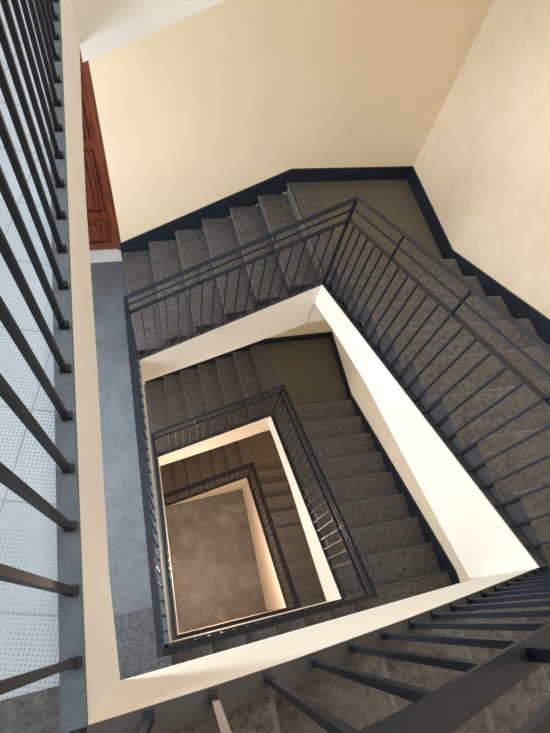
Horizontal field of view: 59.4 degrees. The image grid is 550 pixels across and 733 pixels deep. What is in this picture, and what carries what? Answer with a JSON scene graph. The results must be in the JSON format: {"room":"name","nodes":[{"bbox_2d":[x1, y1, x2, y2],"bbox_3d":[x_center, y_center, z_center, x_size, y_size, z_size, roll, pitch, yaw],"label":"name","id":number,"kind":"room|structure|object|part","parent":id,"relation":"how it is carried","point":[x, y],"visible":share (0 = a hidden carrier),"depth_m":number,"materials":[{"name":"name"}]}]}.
{"room":"stairwell","nodes":[
{"label":"stairwell","id":0,"kind":"room"},
{"bbox_2d":[0,0,119,732],"bbox_3d":[-1.806,-0.345,1.334,2.444,0.545,5.503,-6,64,-13],"label":"floor","id":1,"kind":"structure","parent":0,"point":[39,628],"depth_m":1.06,"materials":[{"name":"grey tile"}]},
{"bbox_2d":[0,0,81,694],"bbox_3d":[-0.526,-0.848,0.882,0.040,1.105,2.761,-7,64,-14],"label":"stair railing","id":2,"kind":"object","parent":1,"relation":"on","point":[45,10],"visible":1,"depth_m":0.91,"materials":[{"name":"black metal"}]},
{"bbox_2d":[71,0,225,61],"bbox_3d":[-0.161,-2.631,2.320,1.889,1.451,1.414,-10,65,-15],"label":"flight","id":3,"kind":"object","parent":1,"relation":"on","point":[102,26],"visible":1,"depth_m":2.32,"materials":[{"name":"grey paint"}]},
{"bbox_2d":[87,568,549,732],"bbox_3d":[0.609,1.526,1.534,1.934,1.883,1.411,-6,64,-13],"label":"flight","id":4,"kind":"object","parent":1,"relation":"attached to","point":[178,694],"visible":0.68,"depth_m":1.20,"materials":[{"name":"beige paint"}]},
{"bbox_2d":[138,567,549,732],"bbox_3d":[0.594,0.560,1.116,1.967,2.453,0.040,-7,64,-13],"label":"stair railing","id":5,"kind":"object","parent":4,"relation":"on","point":[445,709],"visible":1,"depth_m":0.66,"materials":[{"name":"black metal"}]},
{"bbox_3d":[0.608,0.517,1.035,1.955,1.368,0.285,0,62,-10],"label":"rail","id":6,"kind":"part","parent":5,"relation":"part of","materials":[{"name":"black metal"}]},
{"bbox_3d":[0.630,0.452,0.913,1.967,1.372,0.012,-7,64,-13],"label":"rail","id":7,"kind":"part","parent":5,"relation":"part of","materials":[{"name":"black metal"}]},
{"bbox_3d":[1.425,0.765,1.932,0.024,1.095,0.024,0,62,-10],"label":"post","id":8,"kind":"part","parent":5,"relation":"part of","materials":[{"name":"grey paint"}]},
{"bbox_2d":[90,261,171,680],"bbox_3d":[-2.373,1.361,4.545,2.444,0.545,5.503,-6,64,-13],"label":"floor","id":9,"kind":"structure","parent":0,"point":[128,565],"depth_m":4.57,"materials":[{"name":"grey stone"}]},
{"bbox_2d":[123,297,168,656],"bbox_3d":[-1.094,0.858,4.093,0.040,1.105,2.761,-7,64,-14],"label":"stair railing","id":10,"kind":"object","parent":9,"relation":"on","point":[141,437],"visible":1,"depth_m":3.63,"materials":[{"name":"black metal"}]},
{"bbox_2d":[123,194,321,381],"bbox_3d":[-0.726,-0.934,5.516,1.889,1.486,1.414,-10,65,-15],"label":"flight","id":11,"kind":"object","parent":9,"relation":"on","point":[218,236],"visible":0.95,"depth_m":5.22,"materials":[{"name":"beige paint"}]},
{"bbox_2d":[124,197,357,359],"bbox_3d":[-0.406,-0.720,4.513,1.934,2.046,0.040,-10,65,-15],"label":"stair railing","id":12,"kind":"object","parent":11,"relation":"on","point":[353,200],"visible":0.96,"depth_m":4.23,"materials":[{"name":"black metal"}]},
{"bbox_3d":[-1.385,-0.339,4.683,0.024,1.095,0.024,0,62,-10],"label":"post","id":13,"kind":"part","parent":12,"relation":"part of","materials":[{"name":"black metal"}]},
{"bbox_3d":[-0.358,-0.862,4.245,1.934,0.951,0.036,-10,65,-15],"label":"rail","id":14,"kind":"part","parent":12,"relation":"part of","materials":[{"name":"black metal"}]},
{"bbox_3d":[-0.339,-0.920,4.136,1.934,0.955,0.012,-10,65,-15],"label":"rail","id":15,"kind":"part","parent":12,"relation":"part of","materials":[{"name":"black metal"}]},
{"bbox_3d":[-0.321,-0.974,4.036,1.934,0.951,0.040,-10,65,-15],"label":"handrail","id":16,"kind":"part","parent":12,"relation":"part of","materials":[{"name":"black metal"}]},
{"bbox_3d":[0.572,-1.096,4.353,0.024,1.095,0.024,0,62,-10],"label":"post","id":17,"kind":"part","parent":12,"relation":"part of","materials":[{"name":"black metal"}]},
{"bbox_2d":[169,599,354,665],"bbox_3d":[0.054,3.219,4.710,1.922,1.807,1.400,-6,64,-13],"label":"flight","id":18,"kind":"object","parent":9,"relation":"attached to","point":[198,652],"visible":0.09,"depth_m":4.58,"materials":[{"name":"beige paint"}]},
{"bbox_2d":[158,593,377,657],"bbox_3d":[0.034,2.241,4.281,1.967,2.367,0.040,-7,64,-13],"label":"stair railing","id":19,"kind":"object","parent":18,"relation":"attached to","point":[221,636],"visible":1,"depth_m":3.68,"materials":[{"name":"black metal"}]},
{"bbox_2d":[144,385,178,646],"bbox_3d":[-2.909,2.970,7.574,2.444,0.545,5.503,-6,64,-13],"label":"floor","id":20,"kind":"structure","parent":0,"point":[145,386],"depth_m":7.75,"materials":[{"name":"grey stone"}]},
{"bbox_2d":[151,434,177,639],"bbox_3d":[-1.629,2.467,7.121,0.040,1.105,2.761,-7,64,-14],"label":"stair railing","id":21,"kind":"object","parent":20,"relation":"on","point":[158,482],"visible":0.98,"depth_m":6.62,"materials":[{"name":"black metal"}]},
{"bbox_2d":[146,350,270,465],"bbox_3d":[-1.265,0.688,8.568,1.889,1.433,1.414,-10,65,-15],"label":"flight","id":22,"kind":"object","parent":20,"relation":"on","point":[174,399],"visible":0.89,"depth_m":8.30,"materials":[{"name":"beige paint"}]},
{"bbox_2d":[151,384,283,456],"bbox_3d":[-0.945,0.901,7.565,1.934,1.993,0.040,-10,65,-15],"label":"stair railing","id":23,"kind":"object","parent":22,"relation":"on","point":[278,387],"visible":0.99,"depth_m":7.24,"materials":[{"name":"black metal"}]},
{"bbox_3d":[-0.898,0.759,7.297,1.934,0.898,0.036,-10,65,-15],"label":"rail","id":24,"kind":"part","parent":23,"relation":"part of","materials":[{"name":"black metal"}]},
{"bbox_3d":[-0.878,0.701,7.188,1.934,0.902,0.012,-10,65,-15],"label":"rail","id":25,"kind":"part","parent":23,"relation":"part of","materials":[{"name":"black metal"}]},
{"bbox_3d":[-0.861,0.648,7.088,1.934,0.898,0.040,-10,65,-15],"label":"handrail","id":26,"kind":"part","parent":23,"relation":"part of","materials":[{"name":"black metal"}]},
{"bbox_3d":[0.028,0.537,7.428,0.024,1.095,0.024,0,62,-10],"label":"post","id":27,"kind":"part","parent":23,"relation":"part of","materials":[{"name":"black metal"}]},
{"bbox_2d":[178,608,290,638],"bbox_3d":[-0.495,4.867,7.814,1.922,1.979,1.400,-6,64,-13],"label":"flight","id":28,"kind":"object","parent":20,"relation":"attached to","point":[281,608],"visible":0.03,"depth_m":7.83,"materials":[{"name":"beige paint"}]},
{"bbox_2d":[176,605,300,639],"bbox_3d":[-0.514,3.890,7.384,1.967,2.539,0.040,-7,64,-13],"label":"stair railing","id":29,"kind":"object","parent":28,"relation":"on","point":[207,629],"visible":0.98,"depth_m":6.80,"materials":[{"name":"black metal"}]},
{"bbox_2d":[160,466,280,633],"bbox_3d":[-1.943,4.580,11.331,5.683,0.300,5.524,-6,64,-13],"label":"floor","id":30,"kind":"structure","parent":0,"point":[216,577],"depth_m":11.26,"materials":[{"name":"stone"}]},
{"bbox_2d":[161,441,246,505],"bbox_3d":[-1.828,2.395,11.759,1.889,1.112,1.392,-10,65,-15],"label":"flight","id":31,"kind":"object","parent":30,"relation":"on","point":[189,470],"visible":0.62,"depth_m":11.60,"materials":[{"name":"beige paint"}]},
{"bbox_2d":[164,462,251,505],"bbox_3d":[-1.544,2.702,10.954,1.934,2.114,0.040,-10,65,-15],"label":"stair railing","id":32,"kind":"object","parent":31,"relation":"on","point":[244,467],"visible":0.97,"depth_m":10.62,"materials":[{"name":"black metal"}]},
{"bbox_3d":[-1.478,2.501,10.576,1.934,1.022,0.012,-10,65,-15],"label":"rail","id":33,"kind":"part","parent":32,"relation":"part of","materials":[{"name":"black metal"}]},
{"bbox_2d":[88,0,493,384],"bbox_3d":[-1.356,-1.352,6.165,5.992,14.995,0.250,-7,64,-13],"label":"wall","id":34,"kind":"structure","parent":0,"point":[226,98],"depth_m":4.32,"materials":[{"name":"beige paint"}]},
{"bbox_2d":[80,50,120,249],"bbox_3d":[-2.197,-1.938,4.663,1.128,2.430,0.080,-7,64,-13],"label":"door","id":35,"kind":"structure","parent":34,"relation":"in","point":[103,230],"depth_m":4.89,"materials":[{"name":"red wood"}]},
{"bbox_3d":[-1.955,-1.931,4.742,0.366,2.118,0.034,-7,64,-13],"label":"panel moulding","id":36,"kind":"part","parent":35,"relation":"part of","materials":[{"name":"red wood"}]},
{"bbox_2d":[89,249,122,262],"bbox_3d":[-2.375,-1.325,5.710,1.120,0.020,0.265,-7,64,-13],"label":"trim","id":37,"kind":"structure","parent":34,"relation":"attached to","point":[109,255],"depth_m":5.76,"materials":[{"name":"white stone"}]},
{"bbox_2d":[145,332,331,383],"bbox_3d":[-0.676,-0.137,8.665,3.300,1.225,0.018,-7,64,-13],"label":"trim","id":38,"kind":"structure","parent":34,"relation":"attached to","point":[323,334],"depth_m":8.45,"materials":[{"name":"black paint"}]},
{"bbox_2d":[237,430,283,476],"bbox_3d":[-0.194,1.986,11.710,1.452,0.422,1.369,-7,64,-14],"label":"stair landing","id":39,"kind":"structure","parent":34,"relation":"attached to","point":[260,449],"depth_m":11.41,"materials":[{"name":"brown stone"}]},
{"bbox_2d":[119,166,411,260],"bbox_3d":[-0.135,-1.761,5.609,3.300,1.289,0.018,-7,64,-13],"label":"trim","id":40,"kind":"structure","parent":34,"relation":"attached to","point":[275,185],"depth_m":5.36,"materials":[{"name":"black paint"}]},
{"bbox_2d":[251,337,347,430],"bbox_3d":[0.361,0.319,8.570,1.452,0.827,1.369,-7,64,-14],"label":"stair landing","id":41,"kind":"structure","parent":34,"relation":"attached to","point":[309,372],"depth_m":8.23,"materials":[{"name":"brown stone"}]},
{"bbox_2d":[286,179,442,322],"bbox_3d":[0.906,-1.317,5.491,1.452,0.837,1.369,-7,64,-14],"label":"stair landing","id":42,"kind":"structure","parent":34,"relation":"attached to","point":[395,200],"depth_m":5.17,"materials":[{"name":"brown stone"}]},
{"bbox_2d":[332,0,549,582],"bbox_3d":[2.031,0.854,5.592,0.250,14.995,6.026,-7,64,-14],"label":"wall","id":43,"kind":"structure","parent":0,"point":[482,166],"depth_m":4.17,"materials":[{"name":"beige paint"}]},
{"bbox_2d":[242,468,324,610],"bbox_3d":[0.320,3.625,10.592,1.337,2.572,2.837,-7,64,-14],"label":"flight","id":44,"kind":"object","parent":43,"relation":"attached to","point":[275,485],"visible":0.52,"depth_m":10.02,"materials":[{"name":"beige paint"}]},
{"bbox_2d":[248,462,299,605],"bbox_3d":[-0.120,3.196,9.469,0.040,2.544,2.885,-8,64,-14],"label":"stair railing","id":45,"kind":"object","parent":44,"relation":"on","point":[295,599],"visible":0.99,"depth_m":9.05,"materials":[{"name":"black metal"}]},
{"bbox_2d":[286,597,325,609],"bbox_3d":[0.978,4.912,8.639,1.339,0.502,1.440,-6,64,-13],"label":"stair landing","id":46,"kind":"structure","parent":43,"relation":"attached to","point":[320,600],"depth_m":8.65,"materials":[{"name":"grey stone"}]},
{"bbox_2d":[268,400,441,600],"bbox_3d":[0.962,1.728,7.026,1.359,1.662,2.837,-7,64,-14],"label":"flight","id":47,"kind":"object","parent":43,"relation":"attached to","point":[392,547],"visible":0.94,"depth_m":6.49,"materials":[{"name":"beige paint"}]},
{"bbox_2d":[273,385,378,596],"bbox_3d":[0.455,1.467,6.215,0.040,2.371,2.885,-8,64,-14],"label":"stair railing","id":48,"kind":"object","parent":47,"relation":"on","point":[299,424],"visible":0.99,"depth_m":5.73,"materials":[{"name":"black metal"}]},
{"bbox_2d":[329,332,459,584],"bbox_3d":[1.680,1.532,6.811,0.018,1.528,5.524,-7,64,-14],"label":"trim","id":49,"kind":"structure","parent":43,"relation":"attached to","point":[445,564],"depth_m":6.55,"materials":[{"name":"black paint"}]},
{"bbox_2d":[342,571,451,612],"bbox_3d":[1.535,3.237,5.485,1.339,0.502,1.440,-6,64,-13],"label":"stair landing","id":50,"kind":"structure","parent":43,"relation":"attached to","point":[402,591],"depth_m":5.54,"materials":[{"name":"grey stone"}]},
{"bbox_2d":[315,259,549,577],"bbox_3d":[1.512,0.075,3.914,1.359,1.745,2.837,-7,64,-14],"label":"flight","id":51,"kind":"object","parent":43,"relation":"attached to","point":[480,533],"visible":0.93,"depth_m":3.38,"materials":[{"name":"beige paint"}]},
{"bbox_2d":[327,196,549,548],"bbox_3d":[1.005,-0.186,3.104,0.040,2.448,2.885,-8,64,-14],"label":"stair railing","id":52,"kind":"object","parent":51,"relation":"on","point":[544,398],"visible":0.99,"depth_m":2.90,"materials":[{"name":"black metal"}]},
{"bbox_3d":[1.048,-0.315,2.861,0.036,1.411,2.885,-8,64,-14],"label":"rail","id":53,"kind":"part","parent":52,"relation":"part of","materials":[{"name":"black metal"}]},
{"bbox_3d":[1.067,-0.373,2.752,0.012,1.415,2.885,-8,64,-14],"label":"rail","id":54,"kind":"part","parent":52,"relation":"part of","materials":[{"name":"black metal"}]},
{"bbox_3d":[1.085,-0.426,2.651,0.040,1.411,2.885,-8,64,-14],"label":"handrail","id":55,"kind":"part","parent":52,"relation":"part of","materials":[{"name":"black metal"}]},
{"bbox_2d":[406,166,549,344],"bbox_3d":[2.231,-0.125,3.692,0.018,1.610,5.524,-7,64,-14],"label":"trim","id":56,"kind":"structure","parent":43,"relation":"attached to","point":[518,308],"depth_m":4.62,"materials":[{"name":"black paint"}]}
]}

